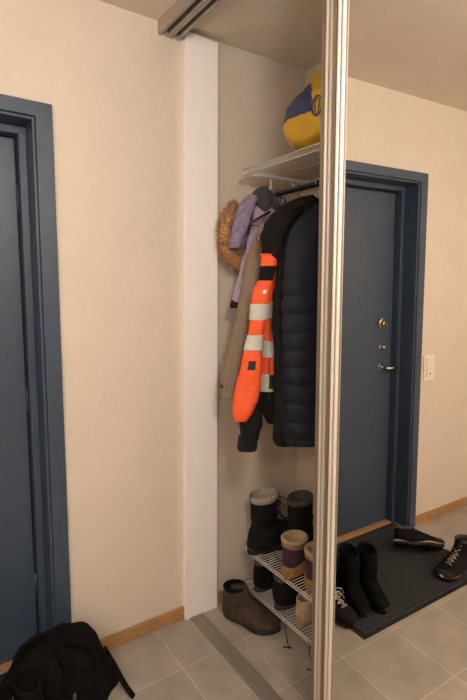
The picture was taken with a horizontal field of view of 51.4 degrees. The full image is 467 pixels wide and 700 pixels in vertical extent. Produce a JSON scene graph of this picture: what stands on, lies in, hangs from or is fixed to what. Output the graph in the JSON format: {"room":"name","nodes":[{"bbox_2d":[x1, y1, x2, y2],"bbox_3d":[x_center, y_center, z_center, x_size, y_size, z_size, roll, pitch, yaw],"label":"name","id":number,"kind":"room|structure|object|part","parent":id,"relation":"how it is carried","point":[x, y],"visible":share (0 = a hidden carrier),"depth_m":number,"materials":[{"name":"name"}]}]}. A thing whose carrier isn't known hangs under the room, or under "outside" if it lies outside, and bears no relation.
{"room":"entrance hallway","nodes":[
{"label":"entrance hallway","id":0,"kind":"room"},
{"bbox_2d":[0,0,304,638],"bbox_3d":[-1.140,0.027,1.570,3.595,2.493,0.220,-4,8,-34],"label":"wall","id":1,"kind":"structure","parent":0,"point":[112,84],"depth_m":1.92,"materials":[{"name":"beige paint"}]},
{"bbox_2d":[0,94,71,674],"bbox_3d":[-1.121,0.226,1.556,1.083,2.100,0.165,-4,8,-34],"label":"door","id":2,"kind":"structure","parent":1,"relation":"in","point":[35,594],"depth_m":1.80,"materials":[{"name":"blue paint"}]},
{"bbox_2d":[100,578,253,649],"bbox_3d":[-1.081,1.247,1.619,3.395,0.058,0.012,-4,8,-34],"label":"baseboard","id":3,"kind":"structure","parent":1,"relation":"attached to","point":[133,632],"depth_m":2.09,"materials":[{"name":"brown wood"}]},
{"bbox_2d":[183,32,217,619],"bbox_3d":[-0.146,-0.024,2.088,0.170,2.478,0.026,-4,8,-34],"label":"closet side panel","id":4,"kind":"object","parent":1,"relation":"attached to","point":[200,54],"depth_m":2.07,"materials":[{"name":"white wood"}]},
{"bbox_2d":[1,589,311,699],"bbox_3d":[-0.253,1.475,0.406,3.595,0.100,3.420,-4,8,-34],"label":"floor","id":5,"kind":"structure","parent":0,"point":[174,661],"depth_m":1.93,"materials":[{"name":"tile"}]},
{"bbox_2d":[0,673,5,683],"bbox_3d":[-0.963,1.293,1.435,0.910,0.010,0.625,-4,8,-34],"label":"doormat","id":6,"kind":"object","parent":5,"relation":"on","point":[4,674],"visible":0.02,"depth_m":1.84,"materials":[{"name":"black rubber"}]},
{"bbox_2d":[11,669,43,699],"bbox_3d":[-0.609,1.155,1.496,0.213,0.253,0.092,6,9,40],"label":"boot","id":7,"kind":"object","parent":6,"relation":"on","point":[26,684],"visible":0.99,"depth_m":1.52,"materials":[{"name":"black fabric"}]},
{"bbox_2d":[60,692,77,699],"bbox_3d":[-0.526,1.217,1.580,0.120,0.111,0.268,-4,8,-34],"label":"shoe","id":8,"kind":"object","parent":6,"relation":"on","point":[74,694],"visible":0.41,"depth_m":1.63,"materials":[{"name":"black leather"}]},
{"bbox_2d":[0,621,134,699],"bbox_3d":[-0.623,1.095,1.724,0.478,0.353,0.269,-4,8,-34],"label":"backpack","id":9,"kind":"object","parent":5,"relation":"on","point":[68,658],"visible":0.91,"depth_m":1.67,"materials":[{"name":"black fabric"}]},
{"bbox_2d":[190,613,282,699],"bbox_3d":[0.389,1.308,1.381,0.063,0.007,2.003,-4,8,-34],"label":"rail","id":10,"kind":"object","parent":5,"relation":"on","point":[253,679],"visible":1,"depth_m":1.94,"materials":[{"name":"beige metal"}]},
{"bbox_2d":[222,579,280,635],"bbox_3d":[0.079,1.132,2.150,0.278,0.171,0.135,4,8,28],"label":"shoe","id":11,"kind":"object","parent":5,"relation":"on","point":[239,607],"visible":0.96,"depth_m":2.12,"materials":[{"name":"brown leather"}]},
{"bbox_2d":[244,546,311,670],"bbox_3d":[0.502,1.052,1.871,0.359,0.400,1.177,-4,8,-34],"label":"shoe rack","id":12,"kind":"object","parent":5,"relation":"on","point":[254,556],"visible":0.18,"depth_m":2.06,"materials":[{"name":"white metal"}]},
{"bbox_2d":[253,551,281,591],"bbox_3d":[0.216,1.018,2.290,0.288,0.156,0.118,-4,8,-34],"label":"shoe","id":13,"kind":"object","parent":12,"relation":"on","point":[263,578],"visible":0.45,"depth_m":2.21,"materials":[{"name":"black fabric"}]},
{"bbox_2d":[247,487,288,554],"bbox_3d":[0.202,0.775,2.264,0.319,0.284,0.139,-4,8,-30],"label":"boot","id":14,"kind":"object","parent":12,"relation":"on","point":[265,532],"visible":0.67,"depth_m":2.18,"materials":[{"name":"black leather"}]},
{"bbox_3d":[0.513,0.975,1.869,0.333,0.017,1.177,-4,8,-34],"label":"shelf frame","id":15,"kind":"part","parent":12,"relation":"part of","materials":[{"name":"white metal"}]},
{"bbox_3d":[0.512,1.154,1.891,0.333,0.017,1.177,-4,8,-34],"label":"shelf frame","id":16,"kind":"part","parent":12,"relation":"part of","materials":[{"name":"white metal"}]},
{"bbox_3d":[0.219,1.186,2.013,0.031,0.094,0.046,-4,8,-34],"label":"leg","id":17,"kind":"part","parent":12,"relation":"part of","materials":[{"name":"black"}]},
{"bbox_2d":[272,567,306,610],"bbox_3d":[0.294,1.032,2.171,0.288,0.157,0.131,-5,9,-38],"label":"shoe","id":18,"kind":"object","parent":12,"relation":"on","point":[284,595],"visible":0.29,"depth_m":2.08,"materials":[{"name":"black fabric"}]},
{"bbox_2d":[281,530,307,579],"bbox_3d":[0.293,0.854,2.063,0.222,0.177,0.110,-5,9,-40],"label":"boot","id":19,"kind":"object","parent":12,"relation":"on","point":[293,542],"visible":0.62,"depth_m":1.99,"materials":[{"name":"fabric"}]},
{"bbox_3d":[0.294,0.895,2.069,0.219,0.083,0.094,-5,9,-40],"label":"foot trim","id":20,"kind":"part","parent":19,"relation":"part of","materials":[{"name":"beige fabric"}]},
{"bbox_2d":[287,490,313,541],"bbox_3d":[0.352,0.777,2.209,0.281,0.294,0.120,-5,8,-36],"label":"boot","id":21,"kind":"object","parent":12,"relation":"on","point":[299,506],"visible":0.49,"depth_m":2.13,"materials":[{"name":"black leather"}]},
{"bbox_2d":[295,590,311,625],"bbox_3d":[0.364,1.064,2.064,0.258,0.120,0.096,-5,8,-37],"label":"shoe","id":22,"kind":"object","parent":12,"relation":"on","point":[303,609],"visible":0.31,"depth_m":1.98,"materials":[{"name":"beige fabric"}]},
{"bbox_2d":[304,541,312,593],"bbox_3d":[0.378,0.865,1.971,0.222,0.177,0.110,-5,9,-38],"label":"boot","id":23,"kind":"object","parent":12,"relation":"on","point":[308,548],"visible":0.18,"depth_m":1.91,"materials":[{"name":"fabric"}]},
{"bbox_3d":[0.379,0.906,1.977,0.219,0.083,0.094,-5,9,-38],"label":"foot trim","id":24,"kind":"part","parent":23,"relation":"part of","materials":[{"name":"beige fabric"}]},
{"bbox_2d":[99,0,322,70],"bbox_3d":[-0.242,-1.099,0.099,3.595,0.100,3.420,-4,8,-34],"label":"ceiling","id":25,"kind":"structure","parent":0,"point":[288,32],"depth_m":1.88,"materials":[{"name":"beige paint"}]},
{"bbox_2d":[158,0,222,40],"bbox_3d":[0.313,-1.135,1.047,0.090,0.049,2.030,-4,8,-34],"label":"rail","id":26,"kind":"object","parent":25,"relation":"attached to","point":[182,16],"visible":1,"depth_m":1.76,"materials":[{"name":"metal"}]},
{"bbox_2d":[310,0,333,699],"bbox_3d":[0.542,0.132,0.948,0.034,2.421,1.080,-5,8,-33],"label":"mirror door","id":27,"kind":"structure","parent":26,"relation":"attached to","point":[328,5],"depth_m":1.35,"materials":[{"name":"silver glass"}]},
{"bbox_2d":[320,0,466,699],"bbox_3d":[0.549,0.144,0.851,0.034,2.421,1.080,-5,8,-32],"label":"mirror door","id":28,"kind":"structure","parent":26,"relation":"attached to","point":[394,586],"depth_m":1.10,"materials":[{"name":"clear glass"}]},
{"bbox_2d":[297,62,321,522],"bbox_3d":[1.236,0.085,1.172,0.100,2.492,3.100,-4,8,-34],"label":"wall","id":29,"kind":"structure","parent":0,"point":[305,455],"depth_m":2.42,"materials":[{"name":"beige paint"}]},
{"bbox_2d":[239,142,319,197],"bbox_3d":[0.719,-0.595,1.417,0.403,0.180,1.918,-4,8,-34],"label":"wire shelf","id":30,"kind":"object","parent":29,"relation":"attached to","point":[307,184],"visible":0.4,"depth_m":2.01,"materials":[{"name":"white metal"}]},
{"bbox_2d":[248,189,285,226],"bbox_3d":[0.209,-0.594,2.050,0.373,0.167,0.015,-5,8,-37],"label":"hanger","id":31,"kind":"object","parent":30,"relation":"hanging from","point":[267,212],"visible":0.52,"depth_m":1.98,"materials":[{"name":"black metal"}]},
{"bbox_2d":[219,209,275,397],"bbox_3d":[0.156,-0.200,2.055,0.548,0.766,0.124,-5,9,-39],"label":"coat","id":32,"kind":"object","parent":31,"relation":"hanging from","point":[232,364],"visible":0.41,"depth_m":1.92,"materials":[{"name":"beige fabric"}]},
{"bbox_3d":[0.702,-0.672,1.408,0.364,0.027,1.837,-4,8,-34],"label":"shelf frame","id":33,"kind":"part","parent":30,"relation":"part of","materials":[{"name":"white metal"}]},
{"bbox_3d":[0.677,-0.578,1.352,0.021,0.022,1.855,-4,8,-34],"label":"hanging rod","id":34,"kind":"part","parent":30,"relation":"part of","materials":[{"name":"black metal"}]},
{"bbox_2d":[279,180,318,219],"bbox_3d":[0.326,-0.573,1.877,0.373,0.167,0.015,-4,8,-31],"label":"hanger","id":35,"kind":"object","parent":30,"relation":"hanging from","point":[316,199],"visible":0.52,"depth_m":1.84,"materials":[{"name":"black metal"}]},
{"bbox_2d":[271,203,318,446],"bbox_3d":[0.327,-0.093,1.917,0.211,0.937,0.454,6,9,42],"label":"quilted jacket","id":36,"kind":"object","parent":35,"relation":"hanging from","point":[294,312],"visible":0.51,"depth_m":1.75,"materials":[{"name":"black fabric"}]},
{"bbox_2d":[283,68,321,155],"bbox_3d":[0.378,-0.970,1.901,0.356,0.370,0.321,-4,8,-34],"label":"bag","id":37,"kind":"object","parent":30,"relation":"on","point":[302,121],"visible":0.4,"depth_m":1.81,"materials":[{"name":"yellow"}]},
{"label":"hanger","id":38,"kind":"object","parent":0,"visible":0},
{"bbox_2d":[214,187,286,307],"bbox_3d":[0.131,-0.438,2.104,0.477,0.503,0.163,-3,8,-26],"label":"jacket","id":39,"kind":"object","parent":38,"relation":"hanging from","point":[235,239],"visible":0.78,"depth_m":2.00,"materials":[{"name":"purple fabric"}]},
{"bbox_3d":[0.029,-0.482,2.062,0.266,0.324,0.120,-4,8,-34],"label":"fur trim","id":40,"kind":"part","parent":39,"relation":"part of","materials":[{"name":"brown fur"}]},
{"bbox_2d":[233,219,251,249],"bbox_3d":[0.033,-0.529,2.091,0.160,0.195,0.090,-4,8,-34],"label":"hood","id":41,"kind":"object","parent":39,"relation":"attached to","point":[243,247],"depth_m":2.06,"materials":[{"name":"purple fabric"}]},
{"label":"hanger","id":42,"kind":"object","parent":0,"visible":0},
{"bbox_2d":[233,194,318,451],"bbox_3d":[0.224,-0.125,1.969,0.579,0.990,0.233,-4,8,-34],"label":"jacket","id":43,"kind":"object","parent":42,"relation":"hanging from","point":[253,397],"visible":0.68,"depth_m":1.81,"materials":[{"name":"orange fabric"}]},
{"bbox_2d":[263,194,318,228],"bbox_3d":[0.253,-0.534,1.938,0.263,0.169,0.233,-4,8,-34],"label":"hood","id":44,"kind":"object","parent":43,"relation":"attached to","point":[287,219],"depth_m":1.83,"materials":[{"name":"black fabric"}]}
]}

